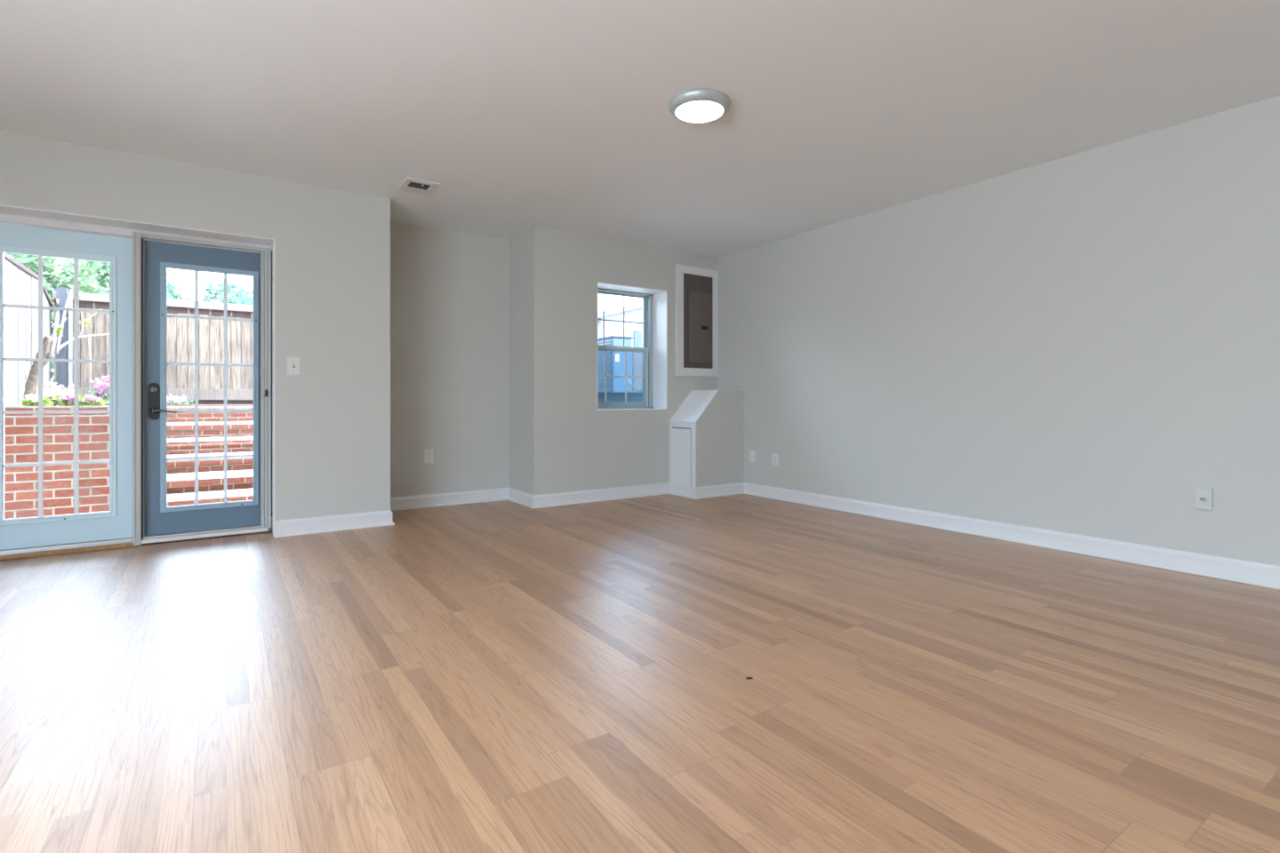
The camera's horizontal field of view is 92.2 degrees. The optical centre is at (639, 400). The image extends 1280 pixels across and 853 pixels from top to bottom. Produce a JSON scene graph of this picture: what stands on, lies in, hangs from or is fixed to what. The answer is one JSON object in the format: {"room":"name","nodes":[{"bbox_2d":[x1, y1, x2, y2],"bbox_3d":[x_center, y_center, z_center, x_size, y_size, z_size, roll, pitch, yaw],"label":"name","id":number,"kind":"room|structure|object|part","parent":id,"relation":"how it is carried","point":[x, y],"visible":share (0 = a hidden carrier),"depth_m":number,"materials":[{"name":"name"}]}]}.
{"room":"empty basement room","nodes":[
{"label":"empty basement room","id":0,"kind":"room"},
{"bbox_2d":[0,130,390,520],"bbox_3d":[-3.594,-0.290,3.904,3.646,2.440,0.768,0,0,-34],"label":"wall","id":1,"kind":"structure","parent":0,"point":[332,246],"depth_m":4.29,"materials":[{"name":"paint"}]},
{"bbox_2d":[0,223,132,550],"bbox_3d":[-3.562,-0.080,3.762,0.718,1.918,0.062,0,0,-34],"label":"door","id":2,"kind":"structure","parent":1,"relation":"in","point":[40,531],"depth_m":3.81,"materials":[{"name":"blue paint"}]},
{"bbox_2d":[3,255,109,517],"bbox_3d":[-3.553,-0.086,3.764,0.482,1.580,0.012,0,0,-34],"label":"grille","id":3,"kind":"object","parent":2,"relation":"attached to","point":[76,258],"depth_m":3.76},
{"bbox_2d":[0,525,271,560],"bbox_3d":[-3.280,0.906,3.980,1.550,0.047,0.210,0,0,-34],"label":"trim","id":4,"kind":"structure","parent":1,"relation":"attached to","point":[127,542],"depth_m":3.81,"materials":[{"name":"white wood"}]},
{"bbox_2d":[0,204,274,536],"bbox_3d":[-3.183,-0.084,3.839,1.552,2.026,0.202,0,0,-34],"label":"trim","id":5,"kind":"structure","parent":1,"relation":"attached to","point":[4,209],"depth_m":3.98,"materials":[{"name":"white paint"}]},
{"bbox_2d":[132,232,271,546],"bbox_3d":[-2.918,-0.071,4.134,0.754,1.994,0.071,0,0,-33],"label":"door frame","id":6,"kind":"structure","parent":1,"relation":"attached to","point":[137,237],"depth_m":4.05,"materials":[{"name":"beige metal"}]},
{"bbox_3d":[-3.208,-0.071,3.928,0.042,1.994,0.045,0,0,-34],"label":"post","id":7,"kind":"part","parent":6,"relation":"part of","materials":[{"name":"beige metal"}]},
{"bbox_3d":[-2.900,-1.056,4.144,0.712,0.026,0.035,0,0,-34],"label":"rail","id":8,"kind":"part","parent":6,"relation":"part of","materials":[{"name":"white wood"}]},
{"bbox_3d":[-2.896,0.905,4.139,0.712,0.024,0.033,0,0,-34],"label":"rail","id":9,"kind":"part","parent":6,"relation":"part of","materials":[{"name":"paint"}]},
{"bbox_2d":[143,240,260,535],"bbox_3d":[-2.929,-0.081,4.169,0.682,1.920,0.109,0,0,-34],"label":"door","id":10,"kind":"structure","parent":1,"relation":"in","point":[158,519],"depth_m":4.08,"materials":[{"name":"blue paint"}]},
{"bbox_3d":[-3.168,0.007,4.014,0.062,0.240,0.010,0,0,-34],"label":"lock plate","id":11,"kind":"part","parent":10,"relation":"part of","materials":[{"name":"black metal"}]},
{"bbox_3d":[-3.107,0.068,4.016,0.146,0.044,0.057,0,0,-34],"label":"lever handle","id":12,"kind":"part","parent":10,"relation":"part of","materials":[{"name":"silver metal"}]},
{"bbox_2d":[166,270,253,504],"bbox_3d":[-2.922,-0.086,4.197,0.486,1.580,0.012,0,0,-34],"label":"grille","id":13,"kind":"object","parent":10,"relation":"attached to","point":[226,272],"depth_m":4.21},
{"bbox_2d":[271,250,271,516],"bbox_3d":[-2.619,-0.118,4.374,0.008,1.875,0.070,0,0,-34],"label":"trim","id":14,"kind":"structure","parent":1,"relation":"attached to","point":[271,251],"depth_m":4.35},
{"bbox_2d":[287,356,300,375],"bbox_3d":[-2.388,-0.236,4.248,0.080,0.126,0.018,0,0,-34],"label":"light switch","id":15,"kind":"object","parent":1,"relation":"attached to","point":[293,364],"visible":1,"depth_m":4.25,"materials":[{"name":"white plastic"}]},
{"bbox_2d":[274,482,670,537],"bbox_3d":[-1.242,0.875,5.395,3.412,0.108,0.646,0,0,-34],"label":"baseboard","id":16,"kind":"structure","parent":1,"relation":"attached to","point":[429,500],"depth_m":5.39,"materials":[{"name":"paint"}]},
{"bbox_2d":[390,221,509,497],"bbox_3d":[-1.766,-0.290,5.521,1.194,2.440,0.150,0,0,-34],"label":"wall","id":17,"kind":"structure","parent":0,"point":[450,290],"depth_m":5.47,"materials":[{"name":"paint"}]},
{"bbox_2d":[424,448,433,463],"bbox_3d":[-1.842,0.488,5.373,0.082,0.124,0.010,0,0,-34],"label":"electrical outlet","id":18,"kind":"object","parent":17,"relation":"attached to","point":[428,454],"visible":1,"depth_m":5.37,"materials":[{"name":"white plastic"}]},
{"bbox_2d":[509,225,717,495],"bbox_3d":[-0.250,-0.290,6.212,2.091,2.440,0.710,0,0,-34],"label":"wall","id":19,"kind":"structure","parent":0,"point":[560,441],"depth_m":5.63,"materials":[{"name":"paint"}]},
{"bbox_2d":[597,288,653,408],"bbox_3d":[-0.231,-0.500,6.155,0.809,1.180,0.120,0,0,-34],"label":"window","id":20,"kind":"structure","parent":19,"relation":"attached to","point":[647,349],"depth_m":6.29,"materials":[{"name":"plastic"}]},
{"bbox_2d":[597,294,643,346],"bbox_3d":[-0.256,-0.794,6.156,0.709,0.517,0.008,0,0,-34],"label":"grille","id":21,"kind":"object","parent":20,"relation":"attached to","point":[624,295],"depth_m":6.21,"materials":[{"name":"plastic"}]},
{"bbox_2d":[597,351,643,402],"bbox_3d":[-0.244,-0.234,6.116,0.683,0.507,0.008,0,0,-34],"label":"grille","id":22,"kind":"object","parent":20,"relation":"attached to","point":[605,376],"depth_m":6.17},
{"bbox_3d":[-0.259,-0.788,6.160,0.767,0.565,0.030,0,0,-34],"label":"sash","id":23,"kind":"part","parent":20,"relation":"part of","materials":[{"name":"plastic"}]},
{"bbox_3d":[-0.208,-0.527,6.128,0.724,0.023,0.014,0,0,-34],"label":"meeting rail","id":24,"kind":"part","parent":20,"relation":"part of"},
{"bbox_3d":[-0.237,-0.232,6.127,0.767,0.602,0.030,0,0,-34],"label":"sash","id":25,"kind":"part","parent":20,"relation":"part of","materials":[{"name":"plastic"}]},
{"bbox_2d":[675,264,718,376],"bbox_3d":[0.591,-0.806,6.343,0.551,1.120,0.023,0,0,-34],"label":"box","id":26,"kind":"object","parent":19,"relation":"attached to","point":[696,288],"visible":1,"depth_m":6.33,"materials":[{"name":"paint"}]},
{"bbox_3d":[0.625,-0.753,6.368,0.310,0.730,0.006,0,0,-34],"label":"door","id":27,"kind":"part","parent":26,"relation":"part of","materials":[{"name":"brown metal"}]},
{"bbox_2d":[0,493,1279,852],"bbox_3d":[-0.123,0.990,1.720,6.931,0.120,8.184,0,0,-34],"label":"floor","id":28,"kind":"structure","parent":0,"point":[500,676],"depth_m":2.01,"materials":[{"name":"brown wood"}]},
{"bbox_2d":[669,390,743,487],"bbox_3d":[0.667,0.414,6.162,0.630,1.032,0.406,0,0,-34],"label":"wall projection","id":29,"kind":"object","parent":28,"relation":"on","point":[707,430],"visible":0.98,"depth_m":6.01,"materials":[{"name":"paint"}]},
{"bbox_3d":[0.402,0.548,6.001,0.010,0.547,0.294,0,0,-34],"label":"access door","id":30,"kind":"part","parent":29,"relation":"part of","materials":[{"name":"white paint"}]},
{"bbox_3d":[0.412,0.518,5.990,0.008,0.622,0.403,0,0,-34],"label":"panel","id":31,"kind":"part","parent":29,"relation":"part of","materials":[{"name":"white paint"}]},
{"bbox_2d":[0,0,1279,257],"bbox_3d":[-0.081,-1.585,1.658,7.331,0.150,8.434,0,0,-34],"label":"ceiling","id":32,"kind":"structure","parent":0,"point":[524,115],"depth_m":2.98,"materials":[{"name":"paint"}]},
{"bbox_2d":[397,176,439,195],"bbox_3d":[-1.562,-1.500,4.340,0.227,0.022,0.285,0,0,-34],"label":"ceiling vent","id":33,"kind":"object","parent":32,"relation":"in","point":[416,186],"visible":1,"depth_m":4.33,"materials":[{"name":"metal"}]},
{"bbox_2d":[668,88,730,124],"bbox_3d":[0.303,-1.488,3.138,0.316,0.044,0.316,0,0,-34],"label":"ceiling light","id":34,"kind":"object","parent":32,"relation":"attached to","point":[694,106],"visible":1,"depth_m":3.08,"materials":[{"name":"silver metal"}]},
{"bbox_2d":[675,100,723,122],"bbox_3d":[0.303,-1.473,3.138,0.242,0.014,0.242,0,0,-34],"label":"diffuser","id":35,"kind":"object","parent":34,"relation":"attached to","point":[686,111],"depth_m":3.13,"materials":[{"name":"white"}]},
{"bbox_2d":[717,95,1279,566],"bbox_3d":[2.962,-0.290,3.525,0.200,2.440,8.100,0,0,-34],"label":"wall","id":36,"kind":"structure","parent":0,"point":[1084,343],"depth_m":3.88,"materials":[{"name":"paint"}]},
{"bbox_2d":[749,450,755,462],"bbox_3d":[1.108,0.551,6.068,0.007,0.110,0.075,0,0,-34],"label":"blank cover plate","id":37,"kind":"object","parent":36,"relation":"attached to","point":[752,453],"visible":1,"depth_m":6.06,"materials":[{"name":"white plastic"}]},
{"bbox_2d":[772,453,778,465],"bbox_3d":[1.278,0.557,5.815,0.010,0.112,0.078,0,0,-34],"label":"electrical outlet","id":38,"kind":"object","parent":36,"relation":"attached to","point":[775,456],"visible":1,"depth_m":5.81,"materials":[{"name":"white plastic"}]},
{"bbox_2d":[669,482,1279,589],"bbox_3d":[2.661,0.875,3.214,0.647,0.108,7.524,0,0,-34],"label":"baseboard","id":39,"kind":"structure","parent":36,"relation":"attached to","point":[1233,570],"depth_m":3.96,"materials":[{"name":"paint"}]},
{"bbox_2d":[1194,487,1212,511],"bbox_3d":[2.991,0.524,3.272,0.036,0.115,0.072,0,0,-34],"label":"cable jack","id":40,"kind":"object","parent":36,"relation":"attached to","point":[1203,496],"visible":1,"depth_m":3.27,"materials":[{"name":"plastic"}]},
{"label":"outside","id":41,"kind":"structure","parent":0,"visible":0},
{"bbox_3d":[-9.928,0.599,14.605,60.000,1.060,24.680,0,0,-34],"label":"gravel ground","id":42,"kind":"structure","parent":41,"visible":0},
{"bbox_2d":[5,252,108,383],"bbox_3d":[-10.951,-1.456,11.033,2.852,3.076,1.975,0,0,13],"label":"leafy tree","id":43,"kind":"object","parent":42,"relation":"on","point":[51,277],"visible":0.22,"depth_m":10.88,"materials":[{"name":"green plant"}]},
{"bbox_2d":[56,258,186,300],"bbox_3d":[-11.770,-1.873,13.939,2.041,3.904,2.596,0,0,17],"label":"leafy tree","id":44,"kind":"object","parent":42,"relation":"on","point":[103,270],"visible":0.06,"depth_m":13.27,"materials":[{"name":"green plant"}]},
{"bbox_2d":[52,290,253,404],"bbox_3d":[-5.308,-0.773,11.386,8.123,1.685,0.140,0,0,-34],"label":"wooden fence","id":45,"kind":"object","parent":42,"relation":"on","point":[180,332],"visible":0.24,"depth_m":10.03,"materials":[{"name":"brown wood"}]},
{"bbox_3d":[-5.338,-1.556,11.365,8.050,0.120,0.140,0,0,-34],"label":"cap rail","id":46,"kind":"part","parent":45,"relation":"part of","materials":[{"name":"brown wood"}]},
{"bbox_3d":[-5.346,0.035,11.378,8.050,0.070,0.030,0,0,-34],"label":"rail","id":47,"kind":"part","parent":45,"relation":"part of","materials":[{"name":"brown wood"}]},
{"bbox_2d":[597,336,633,392],"bbox_3d":[-0.572,-0.495,10.627,0.527,1.130,1.180,0,0,-34],"label":"shed","id":48,"kind":"object","parent":42,"relation":"on","point":[615,360],"visible":0.52,"depth_m":10.21,"materials":[{"name":"blue metal"}]},
{"bbox_2d":[597,303,642,347],"bbox_3d":[0.177,-1.615,20.677,7.600,3.369,6.600,0,0,-34],"label":"house","id":49,"kind":"structure","parent":42,"relation":"on","point":[633,313],"depth_m":16.58,"materials":[{"name":"white"}]},
{"bbox_2d":[626,377,642,391],"bbox_3d":[-0.011,-0.164,8.939,0.234,0.382,0.420,0,0,-34],"label":"cable","id":50,"kind":"object","parent":42,"relation":"on","point":[629,384],"visible":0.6,"depth_m":8.89,"materials":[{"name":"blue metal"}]},
{"bbox_2d":[632,352,642,392],"bbox_3d":[0.523,-0.451,12.012,1.600,1.040,0.080,0,0,-34],"label":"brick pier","id":51,"kind":"structure","parent":42,"relation":"on","point":[636,357],"depth_m":11.57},
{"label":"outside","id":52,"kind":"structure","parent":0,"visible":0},
{"bbox_3d":[-6.766,1.125,6.307,7.900,0.110,7.560,0,0,-34],"label":"ground","id":53,"kind":"structure","parent":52,"visible":0},
{"bbox_2d":[4,405,109,519],"bbox_3d":[-7.597,0.557,5.235,5.320,1.025,4.800,0,0,-34],"label":"wall","id":54,"kind":"structure","parent":53,"relation":"on","point":[20,430],"depth_m":4.55,"materials":[{"name":"red brick"}]},
{"bbox_2d":[166,406,253,506],"bbox_3d":[-4.702,0.580,7.748,2.295,0.979,3.887,0,0,-34],"label":"steps","id":55,"kind":"structure","parent":53,"relation":"on","point":[180,426],"depth_m":7.16,"materials":[{"name":"red brick"}]},
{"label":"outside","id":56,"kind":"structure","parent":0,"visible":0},
{"bbox_3d":[-8.214,0.570,6.036,5.200,1.000,6.380,0,0,-34],"label":"soil","id":57,"kind":"object","parent":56,"visible":0},
{"bbox_2d":[4,252,53,406],"bbox_3d":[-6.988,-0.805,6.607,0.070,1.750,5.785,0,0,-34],"label":"shed","id":58,"kind":"object","parent":57,"relation":"on","point":[20,283],"visible":0.56,"depth_m":7.62,"materials":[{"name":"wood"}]},
{"bbox_3d":[-6.978,-1.516,6.592,0.070,0.328,5.750,0,0,-34],"label":"rail","id":59,"kind":"part","parent":58,"relation":"part of","materials":[{"name":"brown wood"}]},
{"bbox_2d":[19,393,51,406],"bbox_3d":[-4.670,0.008,4.755,0.178,0.124,0.164,0,0,-34],"label":"flowering plant","id":60,"kind":"object","parent":57,"relation":"on","point":[28,401],"visible":0.8,"depth_m":4.72,"materials":[{"name":"green plant"}]},
{"bbox_2d":[27,381,85,406],"bbox_3d":[-4.769,-0.046,5.054,0.361,0.217,0.300,0,0,-34],"label":"flowering plant","id":61,"kind":"object","parent":57,"relation":"on","point":[54,395],"visible":0.6,"depth_m":5.01,"materials":[{"name":"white plant"}]},
{"bbox_2d":[56,287,68,392],"bbox_3d":[-8.485,-0.790,9.044,0.115,1.720,0.100,0,0,-34],"label":"gate post","id":62,"kind":"object","parent":57,"relation":"on","point":[61,293],"visible":0.5,"depth_m":9.01,"materials":[{"name":"grey wood"}]},
{"bbox_2d":[22,289,109,399],"bbox_3d":[-5.556,-0.509,5.983,0.633,1.163,0.204,0,0,-43],"label":"tree","id":63,"kind":"object","parent":57,"relation":"on","point":[31,386],"visible":0.74,"depth_m":5.88,"materials":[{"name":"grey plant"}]},
{"bbox_2d":[58,392,79,406],"bbox_3d":[-4.495,0.005,4.860,0.138,0.124,0.152,0,0,-34],"label":"flowering plant","id":64,"kind":"object","parent":57,"relation":"on","point":[67,401],"visible":0.65,"depth_m":4.84,"materials":[{"name":"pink plant"}]},
{"bbox_2d":[68,294,72,391],"bbox_3d":[-8.417,-0.750,9.103,0.037,1.640,0.080,0,0,-34],"label":"fence post","id":65,"kind":"object","parent":57,"relation":"on","point":[70,302],"visible":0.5,"depth_m":9.07,"materials":[{"name":"white wood"}]},
{"bbox_2d":[78,394,106,406],"bbox_3d":[-4.397,0.010,4.942,0.176,0.114,0.156,0,0,-34],"label":"flowering plant","id":66,"kind":"object","parent":57,"relation":"on","point":[84,402],"visible":0.96,"depth_m":4.91,"materials":[{"name":"green plant"}]},
{"bbox_2d":[87,374,109,406],"bbox_3d":[-4.525,-0.081,5.217,0.264,0.288,0.220,0,0,-34],"label":"flowering plant","id":67,"kind":"object","parent":57,"relation":"on","point":[106,384],"visible":0.54,"depth_m":5.17,"materials":[{"name":"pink plant"}]},
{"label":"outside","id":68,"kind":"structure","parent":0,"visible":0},
{"bbox_2d":[166,404,253,407],"bbox_3d":[-11.070,0.570,17.263,2.700,1.000,19.000,0,0,-34],"label":"ground","id":69,"kind":"structure","parent":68,"point":[169,405],"depth_m":9.15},
{"bbox_2d":[100,274,253,317],"bbox_3d":[-8.736,-1.292,12.212,2.820,2.748,2.482,0,0,-34],"label":"leafy tree","id":70,"kind":"object","parent":69,"relation":"on","point":[171,294],"visible":0.09,"depth_m":12.45,"materials":[{"name":"green plant"}]},
{"bbox_2d":[166,394,193,405],"bbox_3d":[-6.878,-0.001,9.107,0.458,0.181,0.370,0,0,-34],"label":"flowering plant","id":71,"kind":"object","parent":69,"relation":"on","point":[172,400],"visible":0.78,"depth_m":9.09,"materials":[{"name":"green plant"}]},
{"bbox_2d":[227,285,253,303],"bbox_3d":[-9.511,-1.759,16.028,3.003,3.676,2.264,0,0,31],"label":"leafy tree","id":72,"kind":"object","parent":69,"relation":"on","point":[252,292],"visible":0.03,"depth_m":15.07,"materials":[{"name":"green plant"}]},
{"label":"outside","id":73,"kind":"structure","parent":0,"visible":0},
{"bbox_3d":[-0.461,0.799,6.549,1.400,0.540,0.750,0,0,-34],"label":"floor","id":74,"kind":"structure","parent":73,"visible":0},
{"bbox_2d":[597,392,642,402],"bbox_3d":[-0.482,0.221,6.525,1.380,0.618,0.724,0,0,-34],"label":"window well","id":75,"kind":"object","parent":74,"relation":"on","point":[612,397],"visible":0.06,"depth_m":6.89,"materials":[{"name":"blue metal"}]}
]}

